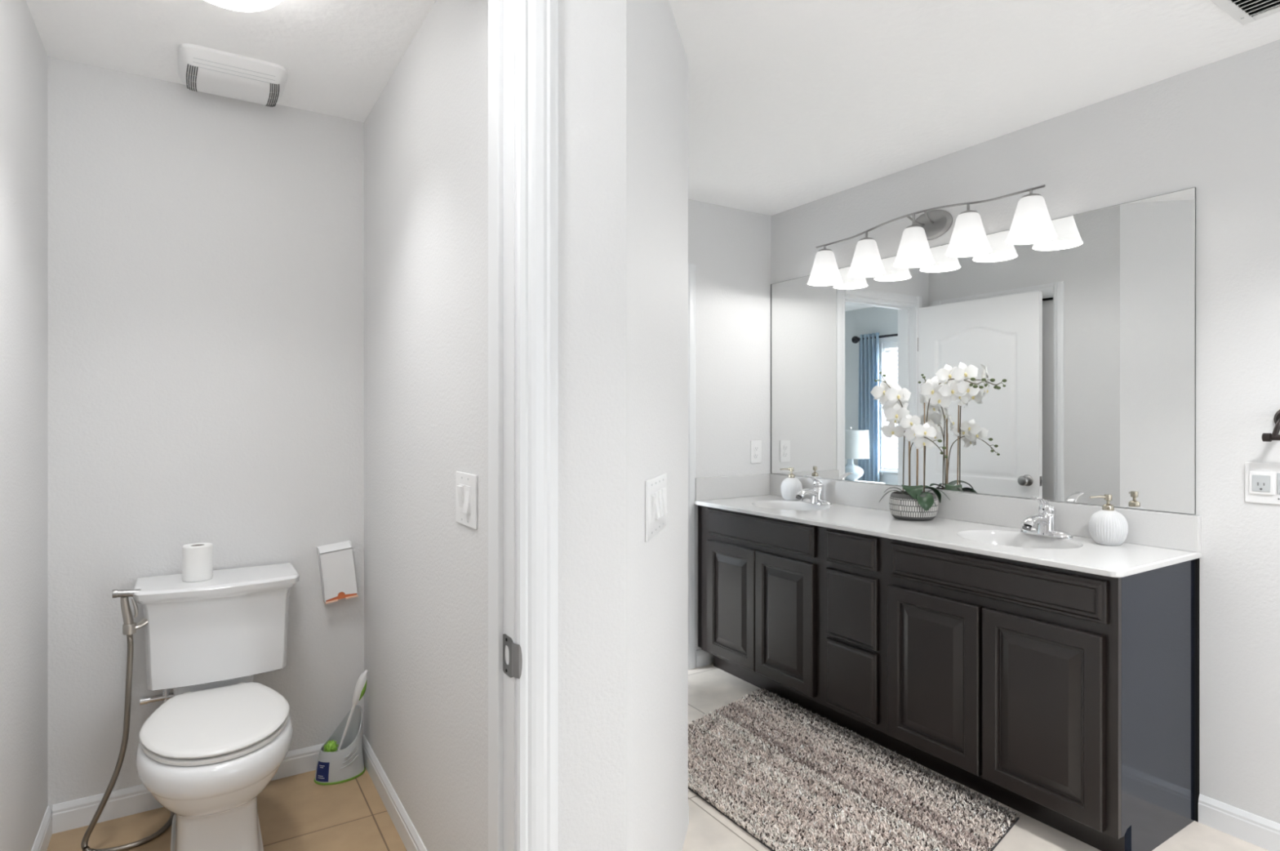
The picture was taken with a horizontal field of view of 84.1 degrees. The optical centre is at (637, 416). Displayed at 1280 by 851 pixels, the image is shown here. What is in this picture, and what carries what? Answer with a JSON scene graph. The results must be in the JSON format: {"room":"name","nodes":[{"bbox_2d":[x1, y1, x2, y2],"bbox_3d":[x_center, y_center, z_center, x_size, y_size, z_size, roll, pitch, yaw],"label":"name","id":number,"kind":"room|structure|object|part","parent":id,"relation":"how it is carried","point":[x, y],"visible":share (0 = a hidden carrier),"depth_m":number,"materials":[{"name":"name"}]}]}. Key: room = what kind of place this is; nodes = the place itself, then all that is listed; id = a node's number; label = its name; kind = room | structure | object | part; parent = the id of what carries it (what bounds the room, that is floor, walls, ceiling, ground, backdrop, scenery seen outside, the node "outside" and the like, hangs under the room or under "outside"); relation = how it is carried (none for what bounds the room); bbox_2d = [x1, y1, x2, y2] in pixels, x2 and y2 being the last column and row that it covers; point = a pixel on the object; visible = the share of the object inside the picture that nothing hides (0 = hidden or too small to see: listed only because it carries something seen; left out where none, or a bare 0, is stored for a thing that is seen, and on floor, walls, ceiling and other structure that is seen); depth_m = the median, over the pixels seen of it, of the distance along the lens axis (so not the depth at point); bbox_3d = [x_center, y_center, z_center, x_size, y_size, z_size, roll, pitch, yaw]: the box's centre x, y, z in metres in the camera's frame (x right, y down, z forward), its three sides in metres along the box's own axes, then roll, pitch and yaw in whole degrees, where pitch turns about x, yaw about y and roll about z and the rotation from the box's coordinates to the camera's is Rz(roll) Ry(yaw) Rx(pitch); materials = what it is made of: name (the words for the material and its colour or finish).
{"room":"bathroom","nodes":[
{"label":"bathroom","id":0,"kind":"room"},
{"bbox_2d":[0,0,47,850],"bbox_3d":[-1.505,0.088,1.565,0.115,2.452,1.751,0,0,-32],"label":"wall","id":1,"kind":"structure","parent":0,"point":[23,54],"depth_m":1.91,"materials":[{"name":"white paint"}]},
{"bbox_2d":[31,805,52,850],"bbox_3d":[-1.451,1.270,1.599,0.012,0.088,1.521,0,0,-32],"label":"baseboard","id":2,"kind":"structure","parent":1,"relation":"attached to","point":[42,838],"depth_m":2.14,"materials":[{"name":"white wood"}]},
{"bbox_2d":[47,56,364,808],"bbox_3d":[-1.490,0.088,2.540,0.949,2.452,0.115,0,0,-32],"label":"wall","id":3,"kind":"structure","parent":0,"point":[206,251],"depth_m":2.44,"materials":[{"name":"white paint"}]},
{"bbox_2d":[52,742,324,833],"bbox_3d":[-1.456,1.270,2.486,0.924,0.088,0.012,0,0,-32],"label":"baseboard","id":4,"kind":"structure","parent":3,"relation":"attached to","point":[78,812],"depth_m":2.33,"materials":[{"name":"white wood"}]},
{"bbox_2d":[316,539,358,604],"bbox_3d":[-1.128,0.582,2.668,0.139,0.221,0.051,0,0,-32],"label":"dispenser","id":5,"kind":"object","parent":3,"relation":"attached to","point":[335,560],"visible":1,"depth_m":2.65,"materials":[{"name":"white plastic"}]},
{"bbox_2d":[364,0,688,850],"bbox_3d":[-0.368,0.088,2.346,0.816,2.452,1.863,0,0,-32],"label":"wall","id":6,"kind":"structure","parent":0,"point":[623,64],"depth_m":1.76,"materials":[{"name":"white paint"}]},
{"bbox_2d":[362,733,427,850],"bbox_3d":[-0.663,1.270,2.106,0.012,0.088,1.501,0,0,-32],"label":"baseboard","id":7,"kind":"structure","parent":6,"relation":"attached to","point":[404,825],"depth_m":2.32,"materials":[{"name":"white wood"}]},
{"bbox_2d":[455,471,477,528],"bbox_3d":[-0.418,0.199,1.714,0.015,0.127,0.148,0,0,-32],"label":"light switch","id":8,"kind":"object","parent":6,"relation":"attached to","point":[466,484],"visible":1,"depth_m":1.70,"materials":[{"name":"white plastic"}]},
{"bbox_3d":[-0.428,0.199,1.734,0.004,0.069,0.035,0,0,-32],"label":"switch frame","id":9,"kind":"part","parent":8,"relation":"part of","materials":[{"name":"white plastic"}]},
{"bbox_3d":[-0.404,0.199,1.695,0.004,0.069,0.035,0,0,-32],"label":"switch frame","id":10,"kind":"part","parent":8,"relation":"part of","materials":[{"name":"white plastic"}]},
{"bbox_2d":[644,472,667,542],"bbox_3d":[0.040,0.211,1.706,0.015,0.138,0.270,0,0,13],"label":"light switch","id":11,"kind":"object","parent":6,"relation":"attached to","point":[655,487],"visible":1,"depth_m":1.69,"materials":[{"name":"white plastic"}]},
{"bbox_3d":[0.033,0.218,1.687,0.004,0.069,0.035,0,0,13],"label":"switch frame","id":12,"kind":"part","parent":11,"relation":"part of","materials":[{"name":"white plastic"}]},
{"bbox_3d":[0.044,0.218,1.733,0.004,0.069,0.035,0,0,13],"label":"switch frame","id":13,"kind":"part","parent":11,"relation":"part of","materials":[{"name":"white plastic"}]},
{"bbox_3d":[0.055,0.218,1.780,0.004,0.069,0.035,0,0,13],"label":"switch frame","id":14,"kind":"part","parent":11,"relation":"part of","materials":[{"name":"white plastic"}]},
{"bbox_3d":[0.065,0.218,1.827,0.004,0.069,0.035,0,0,13],"label":"switch frame","id":15,"kind":"part","parent":11,"relation":"part of","materials":[{"name":"white plastic"}]},
{"bbox_2d":[25,0,1279,215],"bbox_3d":[-0.145,-1.188,2.390,5.700,0.100,8.200,0,0,-32],"label":"ceiling","id":16,"kind":"structure","parent":0,"point":[792,104],"depth_m":2.25,"materials":[{"name":"white paint"}]},
{"bbox_2d":[177,43,287,106],"bbox_3d":[-1.337,-1.107,2.349,0.307,0.061,0.284,0,0,-32],"label":"exhaust fan","id":17,"kind":"object","parent":16,"relation":"attached to","point":[201,68],"visible":1,"depth_m":2.28,"materials":[{"name":"white plastic"}]},
{"bbox_2d":[204,0,281,12],"bbox_3d":[-1.018,-1.088,1.764,0.290,0.100,0.290,0,0,-32],"label":"dome light","id":18,"kind":"object","parent":16,"relation":"attached to","point":[247,6],"visible":1,"depth_m":1.80,"materials":[{"name":"white glass"}]},
{"bbox_2d":[1209,0,1279,25],"bbox_3d":[1.717,-1.131,1.825,0.300,0.013,0.350,0,0,-32],"label":"ceiling vent","id":19,"kind":"object","parent":16,"relation":"in","point":[1245,11],"visible":1,"depth_m":1.97,"materials":[{"name":"white metal"}]},
{"bbox_2d":[46,662,1269,850],"bbox_3d":[0.245,1.354,0.812,4.479,0.081,5.113,0,0,-32],"label":"floor","id":20,"kind":"structure","parent":0,"point":[295,812],"depth_m":2.27,"materials":[{"name":"beige tile"}]},
{"bbox_2d":[132,562,299,850],"bbox_3d":[-1.271,0.923,2.171,0.468,0.780,0.746,0,0,-32],"label":"toilet","id":21,"kind":"object","parent":20,"relation":"on","point":[215,742],"visible":1,"depth_m":2.17,"materials":[{"name":"white ceramic"}]},
{"bbox_2d":[80,588,174,850],"bbox_3d":[-1.561,0.919,2.223,0.127,0.790,0.267,0,0,24],"label":"bidet sprayer","id":22,"kind":"object","parent":21,"relation":"hanging from","point":[130,627],"visible":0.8,"depth_m":2.17,"materials":[{"name":"silver metal"}]},
{"bbox_3d":[-1.565,0.606,2.175,0.034,0.115,0.025,0,0,-44],"label":"handle","id":23,"kind":"part","parent":22,"relation":"part of","materials":[{"name":"silver metal"}]},
{"bbox_2d":[182,542,213,582],"bbox_3d":[-1.445,0.476,2.330,0.086,0.114,0.086,0,0,-32],"label":"toilet paper roll","id":24,"kind":"object","parent":21,"relation":"on","point":[197,557],"visible":1,"depth_m":2.30,"materials":[{"name":"white paper"}]},
{"bbox_3d":[-1.231,0.901,2.080,0.374,0.015,0.513,0,0,-32],"label":"seat","id":25,"kind":"part","parent":21,"relation":"part of","materials":[{"name":"white plastic"}]},
{"bbox_3d":[-1.231,0.881,2.080,0.376,0.018,0.515,0,0,-32],"label":"lid","id":26,"kind":"part","parent":21,"relation":"part of","materials":[{"name":"white plastic"}]},
{"bbox_3d":[-1.391,0.555,2.361,0.468,0.043,0.270,0,0,-32],"label":"tank lid","id":27,"kind":"part","parent":21,"relation":"part of","materials":[{"name":"white ceramic"}]},
{"bbox_3d":[-1.398,0.717,2.372,0.422,0.282,0.232,0,0,-32],"label":"tank","id":28,"kind":"part","parent":21,"relation":"part of","materials":[{"name":"white ceramic"}]},
{"bbox_2d":[314,704,365,784],"bbox_3d":[-1.091,1.196,2.601,0.175,0.234,0.125,0,0,-32],"label":"toilet brush holder","id":29,"kind":"object","parent":20,"relation":"on","point":[345,764],"visible":0.94,"depth_m":2.58,"materials":[{"name":"white plastic"}]},
{"bbox_2d":[323,669,368,751],"bbox_3d":[-1.070,1.100,2.604,0.152,0.332,0.052,0,0,-18],"label":"toilet brush","id":30,"kind":"object","parent":29,"relation":"in","point":[361,685],"visible":0.94,"depth_m":2.60,"materials":[{"name":"white plastic"}]},
{"bbox_2d":[688,686,1022,850],"bbox_3d":[0.630,1.311,2.573,0.830,0.005,1.445,0,0,-32],"label":"bath rug","id":31,"kind":"object","parent":20,"relation":"on","point":[789,776],"visible":0.95,"depth_m":2.48,"materials":[{"name":"grey fabric"}]},
{"bbox_2d":[697,505,1199,850],"bbox_3d":[1.060,0.887,3.017,0.548,0.856,2.016,0,0,-32],"label":"vanity cabinet","id":32,"kind":"object","parent":20,"relation":"on","point":[1068,700],"visible":0.89,"depth_m":2.36,"materials":[{"name":"black paint"}]},
{"bbox_3d":[0.460,0.910,3.481,0.024,0.565,0.361,0,0,-32],"label":"door","id":33,"kind":"part","parent":32,"relation":"part of","materials":[{"name":"black paint"}]},
{"bbox_3d":[0.654,0.910,3.171,0.024,0.565,0.361,0,0,-32],"label":"door","id":34,"kind":"part","parent":32,"relation":"part of","materials":[{"name":"black paint"}]},
{"bbox_3d":[0.856,1.054,2.851,0.024,0.270,0.255,0,0,-32],"label":"drawer","id":35,"kind":"part","parent":32,"relation":"part of","materials":[{"name":"black paint"}]},
{"bbox_3d":[0.856,0.766,2.851,0.024,0.276,0.255,0,0,-32],"label":"drawer","id":36,"kind":"part","parent":32,"relation":"part of","materials":[{"name":"black paint"}]},
{"bbox_3d":[0.856,0.535,2.851,0.024,0.127,0.255,0,0,-32],"label":"drawer","id":37,"kind":"part","parent":32,"relation":"part of","materials":[{"name":"black paint"}]},
{"bbox_3d":[1.052,0.921,2.539,0.024,0.567,0.368,0,0,-32],"label":"door","id":38,"kind":"part","parent":32,"relation":"part of","materials":[{"name":"black paint"}]},
{"bbox_2d":[694,473,1201,577],"bbox_3d":[1.060,0.444,3.015,0.552,0.246,2.021,0,0,-32],"label":"countertop","id":39,"kind":"structure","parent":32,"relation":"on","point":[990,525],"depth_m":2.74,"materials":[{"name":"stone"}]},
{"bbox_2d":[779,466,802,500],"bbox_3d":[0.814,0.353,3.751,0.114,0.171,0.114,0,0,-32],"label":"soap dispenser","id":40,"kind":"object","parent":39,"relation":"on","point":[790,486],"visible":0.93,"depth_m":3.71,"materials":[{"name":"white ceramic"}]},
{"bbox_2d":[780,477,802,500],"bbox_3d":[0.814,0.380,3.751,0.114,0.117,0.114,0,0,-32],"label":"bottle","id":41,"kind":"object","parent":40,"relation":"on","point":[789,486],"depth_m":3.71,"materials":[{"name":"grey ceramic"}]},
{"bbox_2d":[751,500,830,510],"bbox_3d":[0.758,0.503,3.519,0.344,0.129,0.416,0,0,-32],"label":"basin","id":42,"kind":"object","parent":39,"relation":"in","point":[771,504],"depth_m":3.68,"materials":[{"name":"white ceramic"}]},
{"bbox_2d":[795,474,831,505],"bbox_3d":[0.877,0.365,3.603,0.183,0.147,0.167,0,0,-2],"label":"faucet","id":43,"kind":"object","parent":39,"relation":"on","point":[816,493],"visible":1,"depth_m":3.57,"materials":[{"name":"silver metal"}]},
{"bbox_3d":[0.852,0.383,3.566,0.134,0.047,0.045,0,0,-32],"label":"spout","id":44,"kind":"part","parent":43,"relation":"part of","materials":[{"name":"silver metal"}]},
{"bbox_3d":[0.891,0.324,3.591,0.123,0.066,0.060,0,0,-32],"label":"lever","id":45,"kind":"part","parent":43,"relation":"part of","materials":[{"name":"silver metal"}]},
{"bbox_3d":[0.911,0.427,3.603,0.063,0.023,0.188,0,0,-32],"label":"plate","id":46,"kind":"part","parent":43,"relation":"part of","materials":[{"name":"silver metal"}]},
{"bbox_2d":[870,361,987,520],"bbox_3d":[1.227,0.105,3.025,0.497,0.668,0.198,0,0,43],"label":"orchid","id":47,"kind":"object","parent":39,"relation":"on","point":[913,504],"visible":1,"depth_m":3.00,"materials":[{"name":"white plant"}]},
{"bbox_3d":[1.103,-0.121,3.177,0.118,0.089,0.035,0,0,17],"label":"flower","id":48,"kind":"part","parent":47,"relation":"part of","materials":[{"name":"white plant"}]},
{"bbox_3d":[1.125,-0.086,3.170,0.036,0.090,0.103,0,0,-37],"label":"flower","id":49,"kind":"part","parent":47,"relation":"part of","materials":[{"name":"white plant"}]},
{"bbox_3d":[1.126,0.052,3.126,0.111,0.083,0.043,0,0,40],"label":"flower","id":50,"kind":"part","parent":47,"relation":"part of","materials":[{"name":"white plant"}]},
{"bbox_3d":[1.143,0.004,3.156,0.033,0.084,0.106,0,0,-9],"label":"flower","id":51,"kind":"part","parent":47,"relation":"part of","materials":[{"name":"white plant"}]},
{"bbox_3d":[1.139,-0.053,3.143,0.119,0.088,0.026,0,0,34],"label":"flower","id":52,"kind":"part","parent":47,"relation":"part of","materials":[{"name":"white plant"}]},
{"bbox_3d":[1.130,-0.019,3.096,0.112,0.088,0.024,0,0,21],"label":"flower","id":53,"kind":"part","parent":47,"relation":"part of","materials":[{"name":"white plant"}]},
{"bbox_3d":[1.135,-0.101,3.095,0.117,0.089,0.029,0,0,4],"label":"flower","id":54,"kind":"part","parent":47,"relation":"part of","materials":[{"name":"white plant"}]},
{"bbox_3d":[1.177,0.023,3.070,0.096,0.080,0.033,0,0,-1],"label":"flower","id":55,"kind":"part","parent":47,"relation":"part of","materials":[{"name":"white plant"}]},
{"bbox_3d":[1.176,0.066,3.008,0.099,0.077,0.021,0,0,33],"label":"flower","id":56,"kind":"part","parent":47,"relation":"part of","materials":[{"name":"white plant"}]},
{"bbox_3d":[1.206,0.100,2.987,0.094,0.074,0.021,0,0,35],"label":"flower","id":57,"kind":"part","parent":47,"relation":"part of","materials":[{"name":"white plant"}]},
{"bbox_3d":[1.204,0.059,2.967,0.098,0.074,0.035,0,0,20],"label":"flower","id":58,"kind":"part","parent":47,"relation":"part of","materials":[{"name":"white plant"}]},
{"bbox_3d":[1.258,-0.117,3.016,0.111,0.094,0.026,0,0,22],"label":"flower","id":59,"kind":"part","parent":47,"relation":"part of","materials":[{"name":"white plant"}]},
{"bbox_3d":[1.236,0.046,2.985,0.031,0.075,0.092,0,0,-15],"label":"flower","id":60,"kind":"part","parent":47,"relation":"part of","materials":[{"name":"white plant"}]},
{"bbox_3d":[1.277,-0.141,3.051,0.048,0.082,0.106,0,0,-32],"label":"flower","id":61,"kind":"part","parent":47,"relation":"part of","materials":[{"name":"white plant"}]},
{"bbox_3d":[1.234,0.075,2.959,0.022,0.084,0.096,0,0,-15],"label":"flower","id":62,"kind":"part","parent":47,"relation":"part of","materials":[{"name":"white plant"}]},
{"bbox_3d":[1.283,-0.080,3.010,0.103,0.082,0.030,0,0,21],"label":"flower","id":63,"kind":"part","parent":47,"relation":"part of","materials":[{"name":"white plant"}]},
{"bbox_3d":[1.311,-0.184,2.990,0.112,0.082,0.032,0,0,9],"label":"flower","id":64,"kind":"part","parent":47,"relation":"part of","materials":[{"name":"white plant"}]},
{"bbox_3d":[1.315,-0.116,2.969,0.065,0.082,0.086,0,0,-32],"label":"flower","id":65,"kind":"part","parent":47,"relation":"part of","materials":[{"name":"white plant"}]},
{"bbox_3d":[1.348,-0.094,2.966,0.098,0.077,0.018,0,0,44],"label":"flower","id":66,"kind":"part","parent":47,"relation":"part of","materials":[{"name":"white plant"}]},
{"bbox_3d":[1.350,-0.185,2.933,0.112,0.088,0.024,0,0,10],"label":"flower","id":67,"kind":"part","parent":47,"relation":"part of","materials":[{"name":"white plant"}]},
{"bbox_3d":[1.365,-0.124,2.928,0.102,0.080,0.032,0,0,2],"label":"flower","id":68,"kind":"part","parent":47,"relation":"part of","materials":[{"name":"white plant"}]},
{"bbox_2d":[956,529,1083,548],"bbox_3d":[1.365,0.503,2.554,0.344,0.129,0.416,0,0,-32],"label":"basin","id":69,"kind":"object","parent":39,"relation":"in","point":[1016,539],"depth_m":2.68,"materials":[{"name":"white ceramic"}]},
{"bbox_2d":[1020,496,1073,537],"bbox_3d":[1.484,0.365,2.638,0.183,0.147,0.167,0,0,-2],"label":"faucet","id":70,"kind":"object","parent":39,"relation":"on","point":[1046,521],"visible":1,"depth_m":2.61,"materials":[{"name":"silver metal"}]},
{"bbox_3d":[1.458,0.383,2.601,0.134,0.047,0.045,0,0,-32],"label":"spout","id":71,"kind":"part","parent":70,"relation":"part of","materials":[{"name":"silver metal"}]},
{"bbox_3d":[1.498,0.324,2.626,0.123,0.066,0.060,0,0,-32],"label":"lever","id":72,"kind":"part","parent":70,"relation":"part of","materials":[{"name":"silver metal"}]},
{"bbox_3d":[1.518,0.427,2.639,0.063,0.023,0.188,0,0,-32],"label":"plate","id":73,"kind":"part","parent":70,"relation":"part of","materials":[{"name":"silver metal"}]},
{"bbox_2d":[1088,493,1128,545],"bbox_3d":[1.623,0.353,2.449,0.114,0.171,0.114,0,0,-32],"label":"soap dispenser","id":74,"kind":"object","parent":39,"relation":"on","point":[1107,526],"visible":1,"depth_m":2.41,"materials":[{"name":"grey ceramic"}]},
{"bbox_2d":[1088,509,1128,545],"bbox_3d":[1.623,0.380,2.449,0.114,0.117,0.114,0,0,-32],"label":"bottle","id":75,"kind":"object","parent":74,"relation":"on","point":[1106,526],"depth_m":2.41,"materials":[{"name":"grey ceramic"}]},
{"bbox_3d":[1.254,0.921,2.217,0.024,0.567,0.369,0,0,-32],"label":"door","id":76,"kind":"part","parent":32,"relation":"part of","materials":[{"name":"black paint"}]},
{"bbox_3d":[1.601,0.887,2.188,0.490,0.856,0.018,0,0,-32],"label":"panel","id":77,"kind":"part","parent":32,"relation":"part of","materials":[{"name":"black laminate"}]},
{"bbox_2d":[688,199,771,662],"bbox_3d":[0.119,0.088,3.684,1.433,2.452,0.115,0,0,-32],"label":"wall","id":78,"kind":"structure","parent":0,"point":[730,248],"depth_m":3.86,"materials":[{"name":"white paint"}]},
{"bbox_2d":[688,263,695,669],"bbox_3d":[-0.074,0.259,3.562,0.811,2.110,0.149,0,0,-32],"label":"trim","id":79,"kind":"structure","parent":78,"relation":"attached to","point":[691,268],"depth_m":3.70,"materials":[{"name":"white wood"}]},
{"bbox_2d":[695,648,709,666],"bbox_3d":[0.342,1.270,3.750,0.087,0.088,0.012,0,0,-32],"label":"baseboard","id":80,"kind":"structure","parent":78,"relation":"attached to","point":[702,657],"depth_m":3.74,"materials":[{"name":"white wood"}]},
{"bbox_2d":[750,440,761,462],"bbox_3d":[0.660,0.195,3.952,0.078,0.126,0.009,0,0,-32],"label":"wall outlet","id":81,"kind":"object","parent":78,"relation":"attached to","point":[755,446],"visible":1,"depth_m":3.95,"materials":[{"name":"white plastic"}]},
{"bbox_2d":[754,452,759,457],"bbox_3d":[0.661,0.215,3.950,0.033,0.033,0.004,0,0,-32],"label":"socket","id":82,"kind":"object","parent":81,"relation":"attached to","point":[756,454],"depth_m":3.95,"materials":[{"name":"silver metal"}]},
{"bbox_2d":[754,444,759,451],"bbox_3d":[0.661,0.176,3.950,0.033,0.033,0.004,0,0,-32],"label":"socket","id":83,"kind":"object","parent":81,"relation":"attached to","point":[756,446],"depth_m":3.95,"materials":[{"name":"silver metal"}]},
{"bbox_2d":[771,39,1279,822],"bbox_3d":[2.105,0.088,1.981,0.115,2.452,5.113,0,0,-32],"label":"wall","id":84,"kind":"structure","parent":0,"point":[1213,128],"depth_m":2.28,"materials":[{"name":"white paint"}]},
{"bbox_2d":[807,184,1057,285],"bbox_3d":[1.215,-0.791,3.114,0.185,0.244,1.201,0,0,-32],"label":"vanity light","id":85,"kind":"object","parent":84,"relation":"attached to","point":[1032,224],"visible":1,"depth_m":3.05,"materials":[{"name":"white glass"}]},
{"bbox_3d":[0.936,-0.842,3.546,0.068,0.035,0.068,0,0,-32],"label":"stem","id":86,"kind":"part","parent":85,"relation":"part of","materials":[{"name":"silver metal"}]},
{"bbox_3d":[0.936,-0.747,3.546,0.173,0.156,0.173,0,0,-32],"label":"lamp shade","id":87,"kind":"part","parent":85,"relation":"part of","materials":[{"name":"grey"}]},
{"bbox_3d":[1.073,-0.848,3.327,0.068,0.047,0.068,0,0,-32],"label":"stem","id":88,"kind":"part","parent":85,"relation":"part of","materials":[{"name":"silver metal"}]},
{"bbox_3d":[1.073,-0.747,3.327,0.173,0.156,0.173,0,0,-32],"label":"lamp shade","id":89,"kind":"part","parent":85,"relation":"part of","materials":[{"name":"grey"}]},
{"bbox_3d":[1.210,-0.859,3.110,0.068,0.068,0.068,0,0,-32],"label":"stem","id":90,"kind":"part","parent":85,"relation":"part of","materials":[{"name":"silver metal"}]},
{"bbox_3d":[1.210,-0.747,3.110,0.173,0.156,0.173,0,0,-32],"label":"lamp shade","id":91,"kind":"part","parent":85,"relation":"part of","materials":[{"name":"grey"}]},
{"bbox_3d":[1.235,-0.870,3.148,0.093,0.042,0.013,0,0,-18],"label":"arm","id":92,"kind":"part","parent":85,"relation":"part of","materials":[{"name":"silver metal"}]},
{"bbox_3d":[1.269,-0.870,3.094,0.013,0.042,0.093,0,0,43],"label":"arm","id":93,"kind":"part","parent":85,"relation":"part of","materials":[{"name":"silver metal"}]},
{"bbox_3d":[1.347,-0.848,2.891,0.068,0.047,0.068,0,0,-32],"label":"stem","id":94,"kind":"part","parent":85,"relation":"part of","materials":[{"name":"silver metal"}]},
{"bbox_3d":[1.347,-0.747,2.891,0.173,0.156,0.173,0,0,-32],"label":"lamp shade","id":95,"kind":"part","parent":85,"relation":"part of","materials":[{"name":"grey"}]},
{"bbox_3d":[1.483,-0.842,2.675,0.068,0.035,0.068,0,0,-32],"label":"stem","id":96,"kind":"part","parent":85,"relation":"part of","materials":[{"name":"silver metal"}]},
{"bbox_3d":[1.483,-0.747,2.675,0.173,0.156,0.173,0,0,-32],"label":"lamp shade","id":97,"kind":"part","parent":85,"relation":"part of","materials":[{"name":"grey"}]},
{"bbox_2d":[770,186,1195,514],"bbox_3d":[1.288,-0.215,3.166,0.006,1.068,2.005,0,0,-32],"label":"wall mirror","id":98,"kind":"object","parent":84,"relation":"attached to","point":[1082,340],"visible":0.85,"depth_m":2.80,"materials":[{"name":"grey mirror"}]},
{"bbox_2d":[769,473,1200,551],"bbox_3d":[1.283,0.380,3.155,0.026,0.118,2.021,0,0,-32],"label":"backsplash","id":99,"kind":"structure","parent":84,"relation":"attached to","point":[1181,531],"depth_m":2.80,"materials":[{"name":"stone"}]},
{"bbox_2d":[1198,793,1279,850],"bbox_3d":[2.526,1.270,1.192,0.012,0.088,2.728,0,0,-32],"label":"baseboard","id":100,"kind":"structure","parent":84,"relation":"attached to","point":[1264,833],"depth_m":2.21,"materials":[{"name":"white wood"}]},
{"bbox_2d":[1244,462,1279,504],"bbox_3d":[1.928,0.202,2.140,0.014,0.124,0.156,0,0,-32],"label":"wall outlet","id":101,"kind":"object","parent":84,"relation":"attached to","point":[1262,480],"visible":1,"depth_m":2.17,"materials":[{"name":"white plastic"}]},
{"bbox_2d":[1252,474,1270,492],"bbox_3d":[1.905,0.203,2.168,0.002,0.050,0.044,0,0,-32],"label":"socket","id":102,"kind":"object","parent":101,"relation":"attached to","point":[1260,482],"depth_m":2.17,"materials":[{"name":"grey plastic"}]},
{"bbox_2d":[1276,472,1279,493],"bbox_3d":[1.944,0.200,2.115,0.006,0.064,0.060,0,0,-32],"label":"night light","id":103,"kind":"object","parent":101,"relation":"attached to","point":[1277,473],"depth_m":2.14,"materials":[{"name":"grey plastic"}]},
{"bbox_2d":[1261,408,1279,441],"bbox_3d":[1.946,0.022,2.053,0.077,0.104,0.202,0,0,-32],"label":"towel holder","id":104,"kind":"object","parent":84,"relation":"attached to","point":[1266,437],"visible":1,"depth_m":2.10,"materials":[{"name":"black metal"}]},
{"bbox_3d":[1.907,0.029,2.103,0.058,0.068,0.024,0,0,-12],"label":"arm","id":105,"kind":"part","parent":104,"relation":"part of","materials":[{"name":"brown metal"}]},
{"bbox_3d":[-1.149,0.088,0.822,2.130,2.452,0.115,0,0,-32],"label":"wall","id":106,"kind":"structure","parent":0,"visible":0},
{"bbox_2d":[502,633,522,678],"bbox_3d":[-0.241,0.455,1.344,0.010,0.075,0.068,0,0,-41],"label":"strike plate","id":107,"kind":"object","parent":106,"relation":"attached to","point":[513,668],"visible":1,"depth_m":1.33,"materials":[{"name":"silver metal"}]},
{"bbox_3d":[-0.247,0.455,1.353,0.002,0.075,0.046,0,0,-32],"label":"plate","id":108,"kind":"part","parent":107,"relation":"part of","materials":[{"name":"silver metal"}]},
{"bbox_2d":[488,0,558,850],"bbox_3d":[-0.607,0.171,1.153,0.998,2.287,0.134,0,0,-32],"label":"trim","id":109,"kind":"structure","parent":106,"relation":"attached to","point":[523,34],"depth_m":1.35,"materials":[{"name":"white wood"}]}
]}

